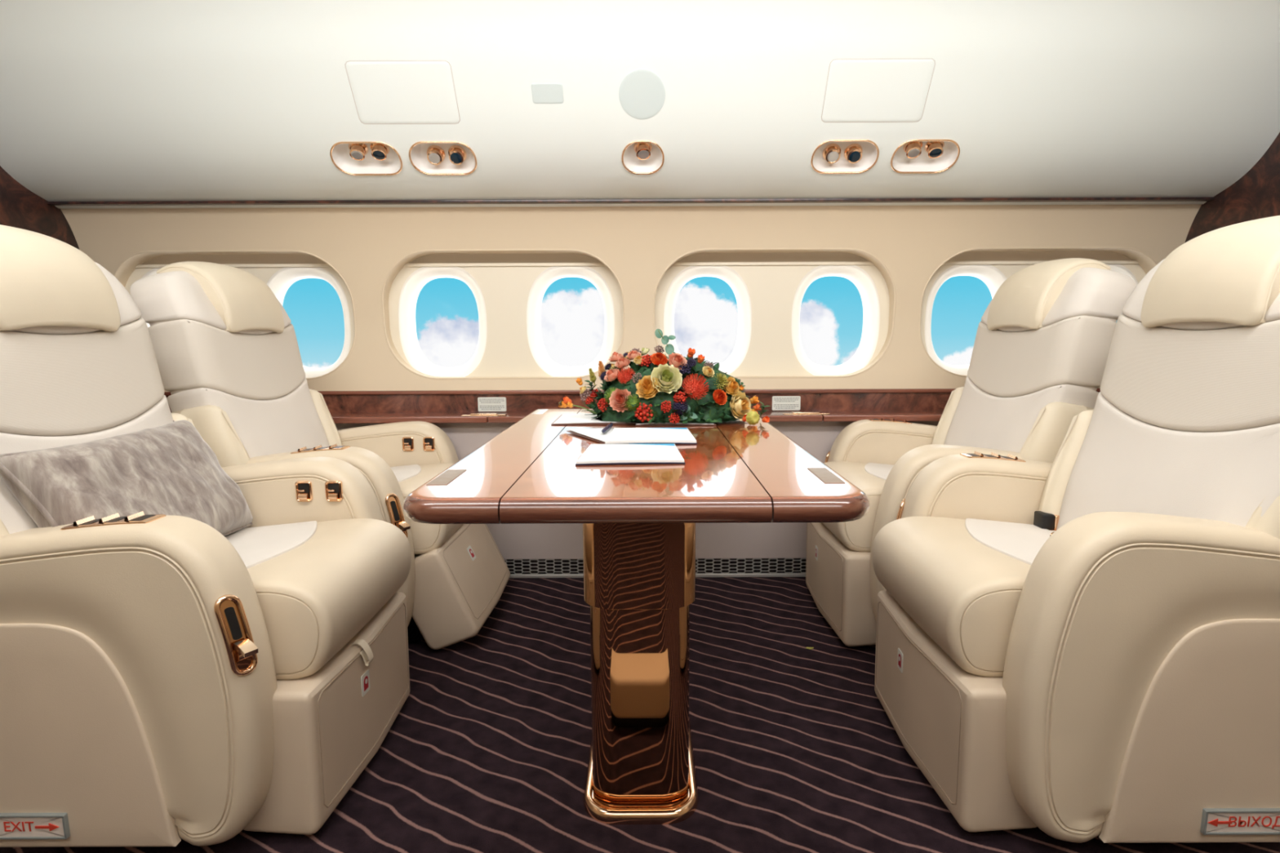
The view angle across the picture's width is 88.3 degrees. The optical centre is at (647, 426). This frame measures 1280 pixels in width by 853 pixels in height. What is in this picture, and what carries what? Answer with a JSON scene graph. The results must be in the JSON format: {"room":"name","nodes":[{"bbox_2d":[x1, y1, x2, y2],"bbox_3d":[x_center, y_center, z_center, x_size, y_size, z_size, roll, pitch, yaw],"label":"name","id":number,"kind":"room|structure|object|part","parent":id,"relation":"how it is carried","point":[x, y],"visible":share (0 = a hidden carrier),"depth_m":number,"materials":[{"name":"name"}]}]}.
{"room":"aircraft cabin","nodes":[
{"label":"aircraft cabin","id":0,"kind":"room"},
{"bbox_2d":[0,165,79,249],"bbox_3d":[-2.182,-0.444,2.184,0.060,2.200,0.950,0,8,0],"label":"wall","id":1,"kind":"structure","parent":0,"point":[20,207],"depth_m":2.30,"materials":[{"name":"brown wood"}]},
{"bbox_2d":[60,204,1201,391],"bbox_3d":[-0.059,-0.506,2.518,4.385,0.745,0.208,0,8,0],"label":"wall","id":2,"kind":"structure","parent":0,"point":[638,244],"depth_m":2.49,"materials":[{"name":"beige plastic"}]},
{"bbox_2d":[113,249,355,379],"bbox_3d":[-1.616,-0.425,2.616,1.120,0.640,0.160,0,8,0],"label":"window","id":3,"kind":"structure","parent":2,"relation":"in","point":[278,272],"depth_m":2.62,"materials":[{"name":"beige plastic"}]},
{"bbox_3d":[-1.616,-0.634,2.605,1.000,0.013,0.024,0,8,0],"label":"blind rail","id":4,"kind":"part","parent":3,"relation":"part of","materials":[{"name":"beige plastic"}]},
{"bbox_2d":[381,248,625,379],"bbox_3d":[-0.562,-0.429,2.616,1.120,0.640,0.160,0,8,0],"label":"window","id":5,"kind":"structure","parent":2,"relation":"in","point":[508,291],"depth_m":2.63,"materials":[{"name":"beige plastic"}]},
{"bbox_3d":[-0.562,-0.638,2.605,1.000,0.013,0.024,0,8,0],"label":"blind rail","id":6,"kind":"part","parent":5,"relation":"part of","materials":[{"name":"beige plastic"}]},
{"bbox_2d":[46,196,1214,205],"bbox_3d":[-0.061,-0.813,2.388,4.225,0.010,0.046,0,8,0],"label":"trim","id":7,"kind":"structure","parent":2,"relation":"attached to","point":[1175,198],"depth_m":2.37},
{"bbox_2d":[653,248,896,377],"bbox_3d":[0.494,-0.433,2.616,1.120,0.640,0.160,0,8,0],"label":"window","id":8,"kind":"structure","parent":2,"relation":"in","point":[769,289],"depth_m":2.63,"materials":[{"name":"beige plastic"}]},
{"bbox_3d":[0.493,-0.642,2.605,1.000,0.013,0.024,0,8,0],"label":"blind rail","id":9,"kind":"part","parent":8,"relation":"part of","materials":[{"name":"beige plastic"}]},
{"bbox_2d":[919,246,1156,377],"bbox_3d":[1.536,-0.437,2.616,1.120,0.640,0.160,0,8,0],"label":"window","id":10,"kind":"structure","parent":2,"relation":"in","point":[993,268],"depth_m":2.62,"materials":[{"name":"beige plastic"}]},
{"bbox_3d":[1.536,-0.646,2.605,1.000,0.013,0.024,0,8,0],"label":"blind rail","id":11,"kind":"part","parent":10,"relation":"part of","materials":[{"name":"beige plastic"}]},
{"bbox_2d":[334,421,938,559],"bbox_3d":[-0.057,0.237,2.640,4.385,0.554,0.155,0,8,0],"label":"wall","id":12,"kind":"structure","parent":0,"point":[736,540],"depth_m":2.59,"materials":[{"name":"beige"}]},
{"bbox_2d":[329,412,496,423],"bbox_3d":[-1.425,-0.033,2.546,1.650,0.024,0.165,0,8,0],"label":"trim","id":13,"kind":"structure","parent":12,"relation":"attached to","point":[338,417],"depth_m":2.47,"materials":[{"name":"brown wood"}]},
{"bbox_2d":[461,413,506,416],"bbox_3d":[-0.620,-0.045,2.502,0.170,0.009,0.046,0,8,0],"label":"ledge latch","id":14,"kind":"object","parent":12,"relation":"attached to","point":[471,414],"visible":1,"depth_m":2.49,"materials":[{"name":"gold metal"}]},
{"bbox_2d":[477,397,506,411],"bbox_3d":[-0.616,-0.088,2.615,0.112,0.057,0.006,0,8,0],"label":"placard","id":15,"kind":"object","parent":12,"relation":"attached to","point":[485,404],"visible":1,"depth_m":2.61,"materials":[{"name":"white"}]},
{"bbox_2d":[479,399,504,409],"bbox_3d":[-0.616,-0.088,2.613,0.098,0.042,0.001,0,8,0],"label":"print","id":16,"kind":"object","parent":15,"relation":"attached to","point":[484,404],"depth_m":2.61,"materials":[{"name":"grey"}]},
{"bbox_2d":[503,559,583,577],"bbox_3d":[-0.409,0.560,2.610,0.311,0.075,0.012,0,8,0],"label":"air vent","id":17,"kind":"object","parent":12,"relation":"in","point":[516,575],"depth_m":2.61,"materials":[{"name":"silver metal"}]},
{"bbox_2d":[164,387,1100,395],"bbox_3d":[-0.058,-0.140,2.630,4.385,0.016,0.070,0,8,0],"label":"trim","id":18,"kind":"structure","parent":12,"relation":"attached to","point":[855,390],"depth_m":2.60,"materials":[{"name":"brown wood"}]},
{"bbox_2d":[165,391,1099,413],"bbox_3d":[-0.058,-0.096,2.644,4.385,0.088,0.056,0,8,0],"label":"trim","id":19,"kind":"structure","parent":12,"relation":"attached to","point":[876,401],"depth_m":2.62,"materials":[{"name":"brown wood"}]},
{"bbox_2d":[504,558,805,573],"bbox_3d":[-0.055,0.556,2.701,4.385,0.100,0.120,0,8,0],"label":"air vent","id":20,"kind":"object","parent":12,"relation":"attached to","point":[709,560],"depth_m":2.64,"materials":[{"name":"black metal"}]},
{"bbox_2d":[488,410,822,422],"bbox_3d":[0.029,-0.038,2.546,1.252,0.024,0.165,0,8,0],"label":"trim","id":21,"kind":"structure","parent":12,"relation":"attached to","point":[774,415],"depth_m":2.46,"materials":[{"name":"brown wood"}]},
{"bbox_2d":[695,558,806,577],"bbox_3d":[0.408,0.557,2.610,0.434,0.075,0.012,0,8,0],"label":"air vent","id":22,"kind":"object","parent":12,"relation":"in","point":[697,575],"depth_m":2.61,"materials":[{"name":"silver metal"}]},
{"bbox_3d":[0.002,0.591,2.614,2.000,0.014,0.012,0,8,0],"label":"grille rail","id":23,"kind":"part","parent":22,"relation":"part of","materials":[{"name":"silver metal"}]},
{"bbox_2d":[772,395,800,410],"bbox_3d":[0.550,-0.092,2.615,0.112,0.057,0.006,0,8,0],"label":"placard","id":24,"kind":"object","parent":12,"relation":"attached to","point":[779,402],"visible":1,"depth_m":2.61,"materials":[{"name":"white"}]},
{"bbox_2d":[773,397,799,401],"bbox_3d":[0.550,-0.093,2.613,0.098,0.042,0.001,0,8,0],"label":"print","id":25,"kind":"object","parent":24,"relation":"attached to","point":[775,399],"depth_m":2.61,"materials":[{"name":"grey"}]},
{"bbox_2d":[782,411,829,414],"bbox_3d":[0.600,-0.050,2.502,0.170,0.009,0.046,0,8,0],"label":"ledge latch","id":26,"kind":"object","parent":12,"relation":"attached to","point":[793,412],"visible":1,"depth_m":2.49,"materials":[{"name":"gold metal"}]},
{"bbox_2d":[813,409,943,422],"bbox_3d":[1.396,-0.043,2.546,1.477,0.024,0.165,0,8,0],"label":"trim","id":27,"kind":"structure","parent":12,"relation":"attached to","point":[834,415],"depth_m":2.47,"materials":[{"name":"brown wood"}]},
{"bbox_2d":[0,0,1279,208],"bbox_3d":[-0.061,-0.990,0.817,4.225,0.803,3.189,0,8,0],"label":"ceiling","id":28,"kind":"structure","parent":0,"point":[101,100],"depth_m":2.04,"materials":[{"name":"white plastic"}]},
{"bbox_2d":[329,141,402,175],"bbox_3d":[-0.928,-0.894,2.188,0.231,0.103,0.105,0,8,0],"label":"light","id":29,"kind":"object","parent":28,"relation":"attached to","point":[350,157],"visible":0.95,"depth_m":2.21,"materials":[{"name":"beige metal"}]},
{"bbox_2d":[344,60,460,124],"bbox_3d":[-0.752,-1.030,2.038,0.319,0.154,0.101,0,8,0],"label":"access panel","id":30,"kind":"object","parent":28,"relation":"attached to","point":[384,91],"visible":1,"depth_m":2.03,"materials":[{"name":"white plastic"}]},
{"bbox_2d":[408,141,477,175],"bbox_3d":[-0.675,-0.895,2.188,0.221,0.102,0.105,0,8,0],"label":"light","id":31,"kind":"object","parent":28,"relation":"attached to","point":[428,157],"visible":0.93,"depth_m":2.20,"materials":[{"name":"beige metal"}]},
{"bbox_2d":[531,83,564,103],"bbox_3d":[-0.309,-1.030,2.039,0.097,0.051,0.035,0,8,0],"label":"ceiling vent","id":32,"kind":"object","parent":28,"relation":"in","point":[542,93],"visible":1,"depth_m":2.04,"materials":[{"name":"white plastic"}]},
{"bbox_2d":[618,68,665,119],"bbox_3d":[-0.017,-1.028,2.042,0.144,0.123,0.081,0,8,0],"label":"ceiling speaker","id":33,"kind":"object","parent":28,"relation":"attached to","point":[642,91],"visible":1,"depth_m":2.04,"materials":[{"name":"white plastic"}]},
{"bbox_2d":[621,140,664,174],"bbox_3d":[-0.015,-0.898,2.188,0.141,0.102,0.105,0,8,0],"label":"light","id":34,"kind":"object","parent":28,"relation":"attached to","point":[638,157],"visible":0.96,"depth_m":2.21,"materials":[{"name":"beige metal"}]},
{"bbox_2d":[810,139,879,173],"bbox_3d":[0.651,-0.900,2.188,0.221,0.102,0.105,0,8,0],"label":"light","id":35,"kind":"object","parent":28,"relation":"attached to","point":[832,156],"visible":0.98,"depth_m":2.20,"materials":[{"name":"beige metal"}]},
{"bbox_2d":[821,58,935,122],"bbox_3d":[0.708,-1.036,2.038,0.319,0.154,0.101,0,8,0],"label":"access panel","id":36,"kind":"object","parent":28,"relation":"attached to","point":[857,90],"visible":1,"depth_m":2.03,"materials":[{"name":"white plastic"}]},
{"bbox_2d":[890,139,959,173],"bbox_3d":[0.916,-0.901,2.188,0.221,0.103,0.105,0,8,0],"label":"light","id":37,"kind":"object","parent":28,"relation":"attached to","point":[912,156],"visible":0.94,"depth_m":2.21,"materials":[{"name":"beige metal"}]},
{"bbox_2d":[0,577,1279,852],"bbox_3d":[-0.054,0.865,0.906,4.385,0.060,3.560,0,8,0],"label":"floor","id":38,"kind":"structure","parent":0,"point":[796,749],"depth_m":1.49,"materials":[{"name":"carpet"}]},
{"bbox_2d":[0,224,411,847],"bbox_3d":[-0.988,0.174,1.424,0.805,1.174,0.694,0,8,0],"label":"seat","id":39,"kind":"object","parent":38,"relation":"on","point":[165,680],"visible":0.93,"depth_m":1.17,"materials":[{"name":"leather"}]},
{"bbox_3d":[-1.087,0.704,1.163,0.125,0.041,0.005,0,8,0],"label":"sign plate","id":40,"kind":"part","parent":39,"relation":"part of","materials":[{"name":"beige plastic"}]},
{"bbox_2d":[73,515,94,525],"bbox_3d":[-0.974,0.163,1.140,0.008,0.009,0.036,0,8,0],"label":"switch","id":41,"kind":"object","parent":39,"relation":"attached to","point":[90,519],"depth_m":1.14,"materials":[{"name":"silver metal"}]},
{"bbox_3d":[-1.038,0.541,1.152,0.395,0.418,0.017,0,8,0],"label":"panel","id":42,"kind":"part","parent":39,"relation":"part of","materials":[{"name":"leather"}]},
{"bbox_2d":[98,512,119,523],"bbox_3d":[-0.930,0.158,1.140,0.008,0.009,0.036,0,8,0],"label":"switch","id":43,"kind":"object","parent":39,"relation":"attached to","point":[108,519],"depth_m":1.14,"materials":[{"name":"silver metal"}]},
{"bbox_3d":[-0.922,0.167,1.141,0.150,0.019,0.050,0,8,0],"label":"control panel","id":44,"kind":"part","parent":39,"relation":"part of","materials":[{"name":"gold metal"}]},
{"bbox_2d":[0,419,253,536],"bbox_3d":[-1.058,0.149,1.399,0.207,0.276,0.554,-1,8,-4],"label":"throw pillow","id":45,"kind":"object","parent":39,"relation":"on","point":[170,468],"visible":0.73,"depth_m":1.30,"materials":[{"name":"fur"}]},
{"bbox_2d":[124,511,144,520],"bbox_3d":[-0.886,0.155,1.139,0.008,0.008,0.036,0,8,0],"label":"switch","id":46,"kind":"object","parent":39,"relation":"attached to","point":[138,516],"depth_m":1.13,"materials":[{"name":"silver metal"}]},
{"bbox_3d":[-0.955,0.456,1.181,0.543,0.596,0.111,0,8,0],"label":"armrest","id":47,"kind":"part","parent":39,"relation":"part of","materials":[{"name":"leather"}]},
{"bbox_3d":[-0.703,0.357,1.128,0.030,0.143,0.054,5,9,33],"label":"lever","id":48,"kind":"part","parent":39,"relation":"part of","materials":[{"name":"gold metal"}]},
{"bbox_3d":[-0.682,0.377,1.120,0.034,0.019,0.023,4,9,30],"label":"lever handle","id":49,"kind":"part","parent":39,"relation":"part of","materials":[{"name":"gold metal"}]},
{"bbox_3d":[-0.955,0.379,1.744,0.543,0.596,0.111,0,8,0],"label":"armrest","id":50,"kind":"part","parent":39,"relation":"part of","materials":[{"name":"leather"}]},
{"bbox_2d":[247,518,411,679],"bbox_3d":[-0.839,0.362,1.455,0.494,0.215,0.456,0,8,0],"label":"seat cushion","id":51,"kind":"object","parent":39,"relation":"on","point":[326,588],"depth_m":1.35,"materials":[{"name":"leather"}]},
{"bbox_2d":[129,261,510,649],"bbox_3d":[-0.960,0.075,2.138,0.920,1.174,0.702,0,8,0],"label":"seat","id":52,"kind":"object","parent":38,"relation":"on","point":[226,348],"visible":0.61,"depth_m":1.96,"materials":[{"name":"leather"}]},
{"bbox_2d":[297,446,306,451],"bbox_3d":[-0.975,0.064,1.862,0.008,0.009,0.036,0,8,0],"label":"switch","id":53,"kind":"object","parent":52,"relation":"attached to","point":[303,449],"depth_m":1.85,"materials":[{"name":"gold metal"}]},
{"bbox_2d":[313,444,322,449],"bbox_3d":[-0.931,0.059,1.861,0.008,0.009,0.036,0,8,0],"label":"switch","id":54,"kind":"object","parent":52,"relation":"attached to","point":[318,447],"depth_m":1.85,"materials":[{"name":"gold metal"}]},
{"bbox_3d":[-0.923,0.067,1.862,0.150,0.019,0.050,0,8,0],"label":"control panel","id":55,"kind":"part","parent":52,"relation":"part of","materials":[{"name":"gold metal"}]},
{"bbox_3d":[-0.955,0.357,1.902,0.543,0.596,0.111,0,8,0],"label":"armrest","id":56,"kind":"part","parent":52,"relation":"part of","materials":[{"name":"leather"}]},
{"bbox_2d":[328,444,337,448],"bbox_3d":[-0.887,0.055,1.861,0.008,0.008,0.036,0,8,0],"label":"switch","id":57,"kind":"object","parent":52,"relation":"attached to","point":[335,446],"depth_m":1.85,"materials":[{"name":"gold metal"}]},
{"bbox_3d":[-0.704,0.257,1.849,0.030,0.143,0.054,5,9,33],"label":"lever","id":58,"kind":"part","parent":52,"relation":"part of","materials":[{"name":"gold metal"}]},
{"bbox_3d":[-0.955,0.279,2.465,0.543,0.596,0.111,0,8,0],"label":"armrest","id":59,"kind":"part","parent":52,"relation":"part of","materials":[{"name":"leather"}]},
{"bbox_3d":[-0.682,0.277,1.842,0.034,0.019,0.023,4,9,30],"label":"lever handle","id":60,"kind":"part","parent":52,"relation":"part of","materials":[{"name":"gold metal"}]},
{"bbox_2d":[398,462,462,554],"bbox_3d":[-0.839,0.262,2.176,0.494,0.215,0.456,0,8,0],"label":"seat cushion","id":61,"kind":"object","parent":52,"relation":"on","point":[428,539],"depth_m":2.02,"materials":[{"name":"leather"}]},
{"bbox_2d":[402,408,870,824],"bbox_3d":[-0.015,0.379,1.569,0.698,0.721,1.195,0,8,0],"label":"dining table","id":62,"kind":"object","parent":38,"relation":"on","point":[638,521],"visible":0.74,"depth_m":1.25,"materials":[{"name":"brown wood"}]},
{"bbox_3d":[-0.330,0.084,1.087,0.032,0.003,0.116,0,8,0],"label":"inlay plate","id":63,"kind":"part","parent":62,"relation":"part of","materials":[{"name":"beige metal"}]},
{"bbox_3d":[-0.329,-0.045,2.023,0.032,0.003,0.116,0,8,0],"label":"inlay plate","id":64,"kind":"part","parent":62,"relation":"part of","materials":[{"name":"silver metal"}]},
{"bbox_2d":[575,444,684,465],"bbox_3d":[-0.031,0.052,1.276,0.197,0.008,0.197,0,8,0],"label":"brochure","id":65,"kind":"object","parent":62,"relation":"on","point":[595,454],"visible":1,"depth_m":1.24,"materials":[{"name":"grey paper"}]},
{"bbox_2d":[566,427,697,444],"bbox_3d":[-0.044,0.020,1.503,0.300,0.010,0.212,0,8,0],"label":"brochure","id":66,"kind":"object","parent":62,"relation":"on","point":[615,435],"visible":0.98,"depth_m":1.48,"materials":[{"name":"grey paper"}]},
{"bbox_2d":[601,422,613,433],"bbox_3d":[-0.095,0.003,1.546,0.010,0.013,0.123,1,8,6],"label":"pen","id":67,"kind":"object","parent":66,"relation":"on","point":[609,425],"visible":1,"depth_m":1.53,"materials":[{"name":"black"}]},
{"bbox_2d":[551,413,715,426],"bbox_3d":[-0.038,-0.021,1.806,0.427,0.006,0.237,0,8,0],"label":"magazine","id":68,"kind":"object","parent":62,"relation":"on","point":[565,419],"visible":0.46,"depth_m":1.73,"materials":[{"name":"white paper"}]},
{"bbox_2d":[558,328,770,425],"bbox_3d":[0.048,-0.145,1.799,0.573,0.239,0.313,1,8,9],"label":"flower arrangement","id":69,"kind":"object","parent":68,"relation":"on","point":[677,388],"visible":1,"depth_m":1.71,"materials":[{"name":"multicoloured plant"}]},
{"bbox_3d":[-0.180,-0.047,1.792,0.093,0.028,0.008,1,8,11],"label":"stem","id":70,"kind":"part","parent":69,"relation":"part of","materials":[{"name":"green plant"}]},
{"bbox_3d":[-0.169,-0.086,1.798,0.032,0.033,0.041,-5,9,-33],"label":"filler flower","id":71,"kind":"part","parent":69,"relation":"part of","materials":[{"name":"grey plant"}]},
{"bbox_3d":[-0.149,-0.135,1.797,0.018,0.048,0.020,3,8,22],"label":"plume flower","id":72,"kind":"part","parent":69,"relation":"part of","materials":[{"name":"green plant"}]},
{"bbox_3d":[-0.123,-0.148,1.796,0.023,0.061,0.024,0,8,0],"label":"plume flower","id":73,"kind":"part","parent":69,"relation":"part of","materials":[{"name":"orange plant"}]},
{"bbox_3d":[-0.055,-0.134,1.725,0.050,0.046,0.048,0,8,0],"label":"pincushion flower","id":74,"kind":"part","parent":69,"relation":"part of","materials":[{"name":"red plant"}]},
{"bbox_3d":[-0.031,-0.200,1.794,0.034,0.028,0.035,0,8,0],"label":"filler flower","id":75,"kind":"part","parent":69,"relation":"part of","materials":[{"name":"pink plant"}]},
{"bbox_3d":[-0.027,-0.125,1.707,0.027,0.029,0.030,-4,9,-26],"label":"filler flower","id":76,"kind":"part","parent":69,"relation":"part of","materials":[{"name":"green plant"}]},
{"bbox_3d":[0.032,-0.207,1.782,0.028,0.027,0.031,0,8,0],"label":"filler flower","id":77,"kind":"part","parent":69,"relation":"part of","materials":[{"name":"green plant"}]},
{"bbox_3d":[0.122,-0.102,1.689,0.072,0.067,0.065,0,8,0],"label":"pincushion flower","id":78,"kind":"part","parent":69,"relation":"part of","materials":[{"name":"red plant"}]},
{"bbox_3d":[0.160,-0.159,1.729,0.028,0.023,0.023,0,8,0],"label":"filler flower","id":79,"kind":"part","parent":69,"relation":"part of","materials":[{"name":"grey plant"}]},
{"bbox_3d":[0.293,0.081,1.089,0.032,0.003,0.116,0,8,0],"label":"inlay plate","id":80,"kind":"part","parent":62,"relation":"part of","materials":[{"name":"beige metal"}]},
{"bbox_2d":[805,257,1136,646],"bbox_3d":[0.953,0.067,2.143,0.804,1.174,0.720,0,8,0],"label":"seat","id":81,"kind":"object","parent":38,"relation":"on","point":[1042,341],"visible":0.62,"depth_m":1.95,"materials":[{"name":"leather"}]},
{"bbox_3d":[0.672,0.164,2.489,0.030,0.143,0.054,5,9,33],"label":"lever","id":82,"kind":"part","parent":81,"relation":"part of","materials":[{"name":"gold metal"}]},
{"bbox_2d":[822,461,885,551],"bbox_3d":[0.808,0.256,2.176,0.494,0.215,0.456,0,8,0],"label":"seat cushion","id":83,"kind":"object","parent":81,"relation":"on","point":[855,535],"depth_m":2.01,"materials":[{"name":"leather"}]},
{"bbox_3d":[0.925,0.272,2.465,0.543,0.596,0.111,0,8,0],"label":"armrest","id":84,"kind":"part","parent":81,"relation":"part of","materials":[{"name":"leather"}]},
{"bbox_3d":[0.890,-0.017,2.425,0.150,0.019,0.050,0,8,0],"label":"control panel","id":85,"kind":"part","parent":81,"relation":"part of","materials":[{"name":"gold metal"}]},
{"bbox_3d":[0.925,0.350,1.902,0.543,0.596,0.111,0,8,0],"label":"armrest","id":86,"kind":"part","parent":81,"relation":"part of","materials":[{"name":"leather"}]},
{"bbox_2d":[871,215,1279,843],"bbox_3d":[0.937,0.165,1.433,0.755,1.174,0.693,0,8,0],"label":"seat","id":87,"kind":"object","parent":38,"relation":"on","point":[1082,646],"visible":1,"depth_m":1.18,"materials":[{"name":"leather"}]},
{"bbox_3d":[0.673,0.263,1.768,0.030,0.143,0.054,5,9,33],"label":"lever","id":88,"kind":"part","parent":87,"relation":"part of","materials":[{"name":"gold metal"}]},
{"bbox_2d":[871,515,1031,676],"bbox_3d":[0.808,0.355,1.455,0.494,0.215,0.456,0,8,0],"label":"seat cushion","id":89,"kind":"object","parent":87,"relation":"on","point":[953,585],"depth_m":1.35,"materials":[{"name":"leather"}]},
{"bbox_3d":[0.925,0.372,1.744,0.543,0.596,0.111,0,8,0],"label":"armrest","id":90,"kind":"part","parent":87,"relation":"part of","materials":[{"name":"leather"}]},
{"bbox_2d":[973,451,983,456],"bbox_3d":[0.854,0.070,1.702,0.008,0.008,0.036,0,8,0],"label":"switch","id":91,"kind":"object","parent":87,"relation":"attached to","point":[975,454],"depth_m":1.70,"materials":[{"name":"gold metal"}]},
{"bbox_3d":[0.890,0.082,1.704,0.150,0.019,0.050,0,8,0],"label":"control panel","id":92,"kind":"part","parent":87,"relation":"part of","materials":[{"name":"gold metal"}]},
{"bbox_2d":[991,452,1000,457],"bbox_3d":[0.898,0.074,1.702,0.008,0.009,0.036,0,8,0],"label":"switch","id":93,"kind":"object","parent":87,"relation":"attached to","point":[993,455],"depth_m":1.69,"materials":[{"name":"gold metal"}]},
{"bbox_2d":[1007,453,1017,459],"bbox_3d":[0.942,0.078,1.703,0.008,0.009,0.036,0,8,0],"label":"switch","id":94,"kind":"object","parent":87,"relation":"attached to","point":[1010,456],"depth_m":1.70,"materials":[{"name":"gold metal"}]},
{"bbox_3d":[0.976,0.234,1.620,0.070,0.039,0.050,0,8,0],"label":"buckle plate","id":95,"kind":"part","parent":87,"relation":"part of","materials":[{"name":"gold metal"}]},
{"bbox_3d":[0.925,0.449,1.181,0.543,0.596,0.111,0,8,0],"label":"armrest","id":96,"kind":"part","parent":87,"relation":"part of","materials":[{"name":"leather"}]},
{"bbox_3d":[1.010,0.533,1.152,0.395,0.418,0.017,0,8,0],"label":"panel","id":97,"kind":"part","parent":87,"relation":"part of","materials":[{"name":"leather"}]},
{"bbox_3d":[1.054,0.696,1.163,0.145,0.041,0.005,0,8,0],"label":"sign plate","id":98,"kind":"part","parent":87,"relation":"part of","materials":[{"name":"beige plastic"}]},
{"bbox_2d":[1184,132,1279,243],"bbox_3d":[2.063,-0.460,2.184,0.060,2.200,0.950,0,8,0],"label":"wall","id":99,"kind":"structure","parent":0,"point":[1255,195],"depth_m":2.23,"materials":[{"name":"brown wood"}]}
]}

